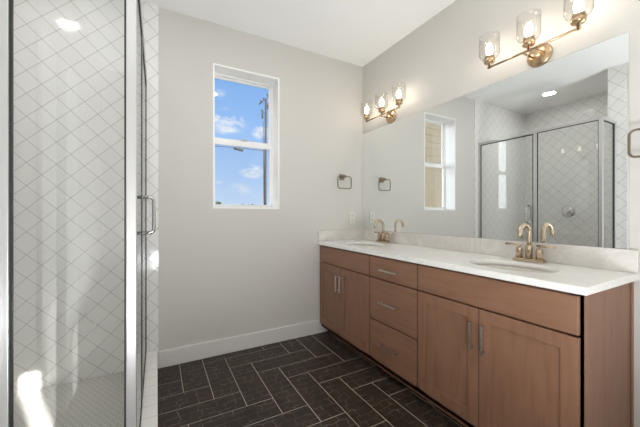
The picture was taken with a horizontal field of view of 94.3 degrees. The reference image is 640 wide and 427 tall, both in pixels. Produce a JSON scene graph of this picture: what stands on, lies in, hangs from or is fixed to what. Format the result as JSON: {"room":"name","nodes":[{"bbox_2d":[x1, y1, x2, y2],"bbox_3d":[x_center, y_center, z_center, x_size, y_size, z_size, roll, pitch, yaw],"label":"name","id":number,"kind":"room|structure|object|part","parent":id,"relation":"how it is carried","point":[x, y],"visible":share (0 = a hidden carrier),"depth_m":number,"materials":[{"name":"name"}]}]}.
{"room":"bathroom","nodes":[
{"label":"bathroom","id":0,"kind":"room"},
{"bbox_2d":[14,0,362,393],"bbox_3d":[-0.932,-0.199,2.505,3.320,2.740,0.178,0,0,-29],"label":"wall","id":1,"kind":"structure","parent":0,"point":[223,273],"depth_m":2.26,"materials":[{"name":"paint"}]},
{"bbox_2d":[158,320,326,367],"bbox_3d":[-0.574,1.107,2.601,1.480,0.128,0.014,0,0,-29],"label":"baseboard","id":2,"kind":"structure","parent":1,"relation":"attached to","point":[174,356],"depth_m":2.52,"materials":[{"name":"white paint"}]},
{"bbox_2d":[215,73,272,207],"bbox_3d":[-0.707,-0.640,2.729,0.580,1.198,0.052,0,0,-29],"label":"window","id":3,"kind":"structure","parent":1,"relation":"in","point":[220,141],"depth_m":2.80,"materials":[{"name":"white plastic"}]},
{"bbox_3d":[-0.714,-0.920,2.742,0.533,0.590,0.018,0,0,-29],"label":"sash","id":4,"kind":"part","parent":3,"relation":"part of","materials":[{"name":"white plastic"}]},
{"bbox_3d":[-0.704,-0.362,2.724,0.533,0.596,0.020,0,0,-29],"label":"sash","id":5,"kind":"part","parent":3,"relation":"part of","materials":[{"name":"white plastic"}]},
{"bbox_2d":[213,63,278,208],"bbox_3d":[-0.661,-0.640,2.646,0.580,1.198,0.152,0,0,-29],"label":"window frame","id":6,"kind":"structure","parent":1,"relation":"in","point":[217,68],"depth_m":2.72,"materials":[{"name":"white paint"}]},
{"bbox_2d":[318,229,361,240],"bbox_3d":[0.222,0.220,3.035,0.546,0.105,0.020,0,0,-29],"label":"backsplash","id":7,"kind":"structure","parent":1,"relation":"attached to","point":[323,235],"depth_m":3.01,"materials":[{"name":"white stone"}]},
{"bbox_2d":[338,174,351,188],"bbox_3d":[0.238,-0.324,3.017,0.170,0.152,0.068,0,0,-29],"label":"towel ring","id":8,"kind":"object","parent":1,"relation":"attached to","point":[340,177],"visible":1,"depth_m":3.01,"materials":[{"name":"brown"}]},
{"bbox_2d":[349,212,354,222],"bbox_3d":[0.338,0.043,3.105,0.070,0.116,0.009,0,0,-29],"label":"wall outlet","id":9,"kind":"object","parent":1,"relation":"attached to","point":[351,214],"visible":1,"depth_m":3.10,"materials":[{"name":"white plastic"}]},
{"bbox_2d":[14,331,464,426],"bbox_3d":[0.094,1.193,0.638,3.319,0.116,4.100,0,0,-29],"label":"floor","id":10,"kind":"structure","parent":0,"point":[315,380],"depth_m":1.89,"materials":[{"name":"tile"}]},
{"bbox_2d":[141,351,157,426],"bbox_3d":[-1.079,1.102,1.529,0.425,0.139,1.391,0,0,-29],"label":"curb","id":11,"kind":"object","parent":10,"relation":"on","point":[150,396],"visible":0.57,"depth_m":1.70,"materials":[{"name":"tile"}]},
{"bbox_2d":[0,0,155,426],"bbox_3d":[-1.078,0.027,1.567,0.361,2.011,1.341,0,0,-24],"label":"shower door frame","id":12,"kind":"structure","parent":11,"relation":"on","point":[135,72],"depth_m":1.05,"materials":[{"name":"silver metal"}]},
{"bbox_3d":[-0.676,0.042,1.064,0.032,1.981,0.031,0,0,-29],"label":"corner post","id":13,"kind":"part","parent":12,"relation":"part of","materials":[{"name":"silver metal"}]},
{"bbox_3d":[-0.812,0.032,1.324,0.006,1.956,0.550,0,0,-29],"label":"fixed panel","id":14,"kind":"part","parent":12,"relation":"part of","materials":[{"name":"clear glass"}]},
{"bbox_3d":[-0.955,0.042,1.586,0.011,1.981,0.040,0,0,-29],"label":"divider post","id":15,"kind":"part","parent":12,"relation":"part of","materials":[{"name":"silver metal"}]},
{"bbox_3d":[-1.126,-0.964,1.546,0.360,0.030,1.316,0,0,-29],"label":"header rail","id":16,"kind":"part","parent":12,"relation":"part of","materials":[{"name":"silver metal"}]},
{"bbox_3d":[-1.122,0.033,1.890,0.006,1.939,0.642,0,0,-29],"label":"door","id":17,"kind":"part","parent":12,"relation":"part of","materials":[{"name":"clear glass"}]},
{"bbox_3d":[-0.990,0.009,1.649,0.134,0.223,0.024,0,0,-29],"label":"handle","id":18,"kind":"part","parent":12,"relation":"part of","materials":[{"name":"silver metal"}]},
{"bbox_2d":[320,245,378,366],"bbox_3d":[0.401,0.738,2.683,0.565,0.866,0.778,0,0,-29],"label":"base cabinet","id":19,"kind":"object","parent":10,"relation":"on","point":[345,276],"visible":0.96,"depth_m":2.51,"materials":[{"name":"brown wood"}]},
{"bbox_3d":[0.094,0.767,2.744,0.019,0.589,0.368,0,0,-29],"label":"door","id":20,"kind":"part","parent":19,"relation":"part of","materials":[{"name":"brown wood"}]},
{"bbox_3d":[0.280,0.767,2.406,0.019,0.589,0.399,0,0,-29],"label":"door","id":21,"kind":"part","parent":19,"relation":"part of","materials":[{"name":"brown wood"}]},
{"bbox_2d":[318,239,638,295],"bbox_3d":[0.717,0.288,2.132,0.548,0.031,2.079,0,0,-29],"label":"countertop","id":22,"kind":"structure","parent":19,"relation":"on","point":[585,281],"depth_m":1.55,"materials":[{"name":"white stone"}]},
{"bbox_2d":[374,219,392,243],"bbox_3d":[0.552,0.162,2.743,0.135,0.220,0.256,0,0,-29],"label":"centerset faucet","id":23,"kind":"object","parent":22,"relation":"on","point":[382,238],"visible":1,"depth_m":2.75,"materials":[{"name":"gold metal"}]},
{"bbox_3d":[0.548,0.154,2.741,0.127,0.204,0.035,0,0,-29],"label":"spout","id":24,"kind":"part","parent":23,"relation":"part of","materials":[{"name":"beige metal"}]},
{"bbox_3d":[0.589,0.263,2.763,0.052,0.018,0.156,0,0,-29],"label":"plate","id":25,"kind":"part","parent":23,"relation":"part of","materials":[{"name":"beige metal"}]},
{"bbox_3d":[0.628,0.215,2.692,0.035,0.083,0.094,0,0,-29],"label":"handle","id":26,"kind":"part","parent":23,"relation":"part of","materials":[{"name":"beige metal"}]},
{"bbox_2d":[480,265,547,272],"bbox_3d":[1.002,0.383,1.564,0.344,0.158,0.453,0,0,-29],"label":"undermount sink","id":27,"kind":"object","parent":22,"relation":"in","point":[490,266],"visible":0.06,"depth_m":1.69,"materials":[{"name":"white ceramic"}]},
{"bbox_2d":[505,223,555,263],"bbox_3d":[1.147,0.162,1.660,0.135,0.220,0.256,0,0,-29],"label":"centerset faucet","id":28,"kind":"object","parent":22,"relation":"on","point":[528,257],"visible":1,"depth_m":1.66,"materials":[{"name":"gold metal"}]},
{"bbox_3d":[1.145,0.215,1.751,0.035,0.083,0.094,0,0,-29],"label":"handle","id":29,"kind":"part","parent":28,"relation":"part of","materials":[{"name":"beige metal"}]},
{"bbox_3d":[1.143,0.154,1.658,0.127,0.204,0.035,0,0,-29],"label":"spout","id":30,"kind":"part","parent":28,"relation":"part of","materials":[{"name":"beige metal"}]},
{"bbox_3d":[1.184,0.263,1.680,0.052,0.018,0.156,0,0,-29],"label":"plate","id":31,"kind":"part","parent":28,"relation":"part of","materials":[{"name":"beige metal"}]},
{"bbox_3d":[1.223,0.215,1.609,0.035,0.083,0.094,0,0,-29],"label":"handle","id":32,"kind":"part","parent":28,"relation":"part of","materials":[{"name":"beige metal"}]},
{"bbox_2d":[370,255,427,399],"bbox_3d":[0.700,0.738,2.137,0.565,0.866,0.462,0,0,-29],"label":"base cabinet","id":33,"kind":"object","parent":10,"relation":"on","point":[394,290],"visible":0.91,"depth_m":1.99,"materials":[{"name":"brown wood"}]},
{"bbox_3d":[0.462,0.919,2.020,0.034,0.010,0.172,0,0,-29],"label":"handle","id":34,"kind":"part","parent":33,"relation":"part of","materials":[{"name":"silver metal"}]},
{"bbox_3d":[0.462,0.626,2.020,0.034,0.010,0.172,0,0,-29],"label":"handle","id":35,"kind":"part","parent":33,"relation":"part of","materials":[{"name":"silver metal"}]},
{"bbox_3d":[0.462,0.396,2.020,0.034,0.010,0.172,0,0,-29],"label":"handle","id":36,"kind":"part","parent":33,"relation":"part of","materials":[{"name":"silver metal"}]},
{"bbox_3d":[0.491,0.921,2.022,0.019,0.281,0.454,0,0,-29],"label":"drawer","id":37,"kind":"part","parent":33,"relation":"part of","materials":[{"name":"brown wood"}]},
{"bbox_3d":[0.491,0.389,2.022,0.019,0.149,0.454,0,0,-29],"label":"drawer","id":38,"kind":"part","parent":33,"relation":"part of","materials":[{"name":"brown wood"}]},
{"bbox_3d":[0.491,0.622,2.022,0.019,0.299,0.454,0,0,-29],"label":"drawer","id":39,"kind":"part","parent":33,"relation":"part of","materials":[{"name":"brown wood"}]},
{"bbox_2d":[418,264,633,426],"bbox_3d":[1.007,0.738,1.582,0.568,0.866,0.799,0,0,-29],"label":"base cabinet","id":40,"kind":"object","parent":10,"relation":"on","point":[492,352],"visible":0.94,"depth_m":1.33,"materials":[{"name":"brown wood"}]},
{"bbox_3d":[0.699,0.767,1.643,0.019,0.589,0.387,0,0,-29],"label":"door","id":41,"kind":"part","parent":40,"relation":"part of","materials":[{"name":"brown wood"}]},
{"bbox_3d":[0.754,0.611,1.487,0.034,0.140,0.010,0,0,-29],"label":"handle","id":42,"kind":"part","parent":40,"relation":"part of","materials":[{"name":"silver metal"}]},
{"bbox_3d":[0.784,0.611,1.433,0.034,0.140,0.010,0,0,-29],"label":"handle","id":43,"kind":"part","parent":40,"relation":"part of","materials":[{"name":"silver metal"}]},
{"bbox_3d":[0.889,0.767,1.298,0.019,0.589,0.395,0,0,-29],"label":"door","id":44,"kind":"part","parent":40,"relation":"part of","materials":[{"name":"brown wood"}]},
{"bbox_2d":[141,0,455,66],"bbox_3d":[0.009,-1.609,0.688,3.420,0.080,4.270,0,0,-29],"label":"ceiling","id":45,"kind":"structure","parent":0,"point":[356,32],"depth_m":2.39,"materials":[{"name":"white paint"}]},
{"bbox_2d":[363,0,639,426],"bbox_3d":[1.472,-0.199,1.452,0.120,2.740,4.000,0,0,-29],"label":"wall","id":46,"kind":"structure","parent":0,"point":[439,62],"depth_m":1.95,"materials":[{"name":"paint"}]},
{"bbox_2d":[361,83,405,123],"bbox_3d":[0.594,-0.971,2.740,0.178,0.256,0.558,0,0,-29],"label":"vanity light","id":47,"kind":"object","parent":46,"relation":"attached to","point":[390,117],"visible":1,"depth_m":2.72,"materials":[{"name":"gold metal"}]},
{"bbox_3d":[0.566,-1.014,2.724,0.040,0.079,0.040,0,0,-29],"label":"bulb","id":48,"kind":"part","parent":47,"relation":"part of","materials":[{"name":"white glass"}]},
{"bbox_3d":[0.672,-1.014,2.530,0.040,0.079,0.040,0,0,-29],"label":"bulb","id":49,"kind":"part","parent":47,"relation":"part of","materials":[{"name":"white glass"}]},
{"bbox_2d":[362,32,628,248],"bbox_3d":[0.947,-0.340,2.276,0.006,1.012,2.043,0,0,-29],"label":"wall mirror","id":50,"kind":"object","parent":46,"relation":"attached to","point":[544,147],"visible":0.93,"depth_m":1.80,"materials":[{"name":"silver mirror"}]},
{"bbox_2d":[362,229,639,273],"bbox_3d":[0.953,0.220,2.250,0.020,0.105,2.058,0,0,-29],"label":"backsplash","id":51,"kind":"structure","parent":46,"relation":"attached to","point":[623,260],"depth_m":1.71,"materials":[{"name":"white stone"}]},
{"bbox_2d":[479,0,593,68],"bbox_3d":[1.186,-0.971,1.662,0.178,0.256,0.558,0,0,-29],"label":"vanity light","id":52,"kind":"object","parent":46,"relation":"attached to","point":[539,55],"visible":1,"depth_m":1.65,"materials":[{"name":"gold metal"}]},
{"bbox_3d":[1.051,-1.014,1.841,0.040,0.079,0.040,0,0,-29],"label":"bulb","id":53,"kind":"part","parent":52,"relation":"part of","materials":[{"name":"white glass"}]},
{"bbox_3d":[1.051,-1.029,1.841,0.114,0.140,0.114,0,0,-29],"label":"lamp shade","id":54,"kind":"part","parent":52,"relation":"part of","materials":[{"name":"clear glass"}]},
{"bbox_3d":[1.158,-1.014,1.646,0.040,0.079,0.040,0,0,-29],"label":"bulb","id":55,"kind":"part","parent":52,"relation":"part of","materials":[{"name":"white glass"}]},
{"bbox_3d":[1.158,-1.029,1.646,0.114,0.140,0.114,0,0,-29],"label":"lamp shade","id":56,"kind":"part","parent":52,"relation":"part of","materials":[{"name":"clear glass"}]},
{"bbox_3d":[1.264,-1.014,1.452,0.040,0.079,0.040,0,0,-29],"label":"bulb","id":57,"kind":"part","parent":52,"relation":"part of","materials":[{"name":"white glass"}]},
{"bbox_3d":[1.264,-1.029,1.452,0.114,0.140,0.114,0,0,-29],"label":"lamp shade","id":58,"kind":"part","parent":52,"relation":"part of","materials":[{"name":"clear glass"}]},
{"bbox_2d":[627,128,639,157],"bbox_3d":[1.457,-0.324,1.284,0.068,0.152,0.170,0,0,-29],"label":"towel ring","id":59,"kind":"object","parent":46,"relation":"attached to","point":[636,129],"visible":1,"depth_m":1.34,"materials":[{"name":"brown"}]},
{"label":"outside","id":60,"kind":"structure","parent":0,"visible":0},
{"bbox_3d":[-39.928,1.571,118.246,280.000,0.200,239.400,0,0,-29],"label":"ground","id":61,"kind":"structure","parent":60,"visible":0},
{"bbox_2d":[259,94,267,204],"bbox_3d":[-3.240,-2.697,17.032,0.638,8.338,0.317,0,0,-29],"label":"utility pole","id":62,"kind":"object","parent":61,"relation":"on","point":[265,99],"visible":0.81,"depth_m":17.10,"materials":[{"name":"wood"}]},
{"bbox_2d":[215,146,262,151],"bbox_3d":[-5.232,-3.434,15.682,4.816,0.320,0.140,0,0,-29],"label":"overhead cable","id":63,"kind":"object","parent":62,"relation":"attached to","point":[235,148],"visible":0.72,"depth_m":16.08,"materials":[{"name":"black metal"}]},
{"bbox_3d":[-3.169,-2.569,17.157,0.193,8.082,0.166,0,0,-29],"label":"post","id":64,"kind":"part","parent":62,"relation":"part of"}
]}

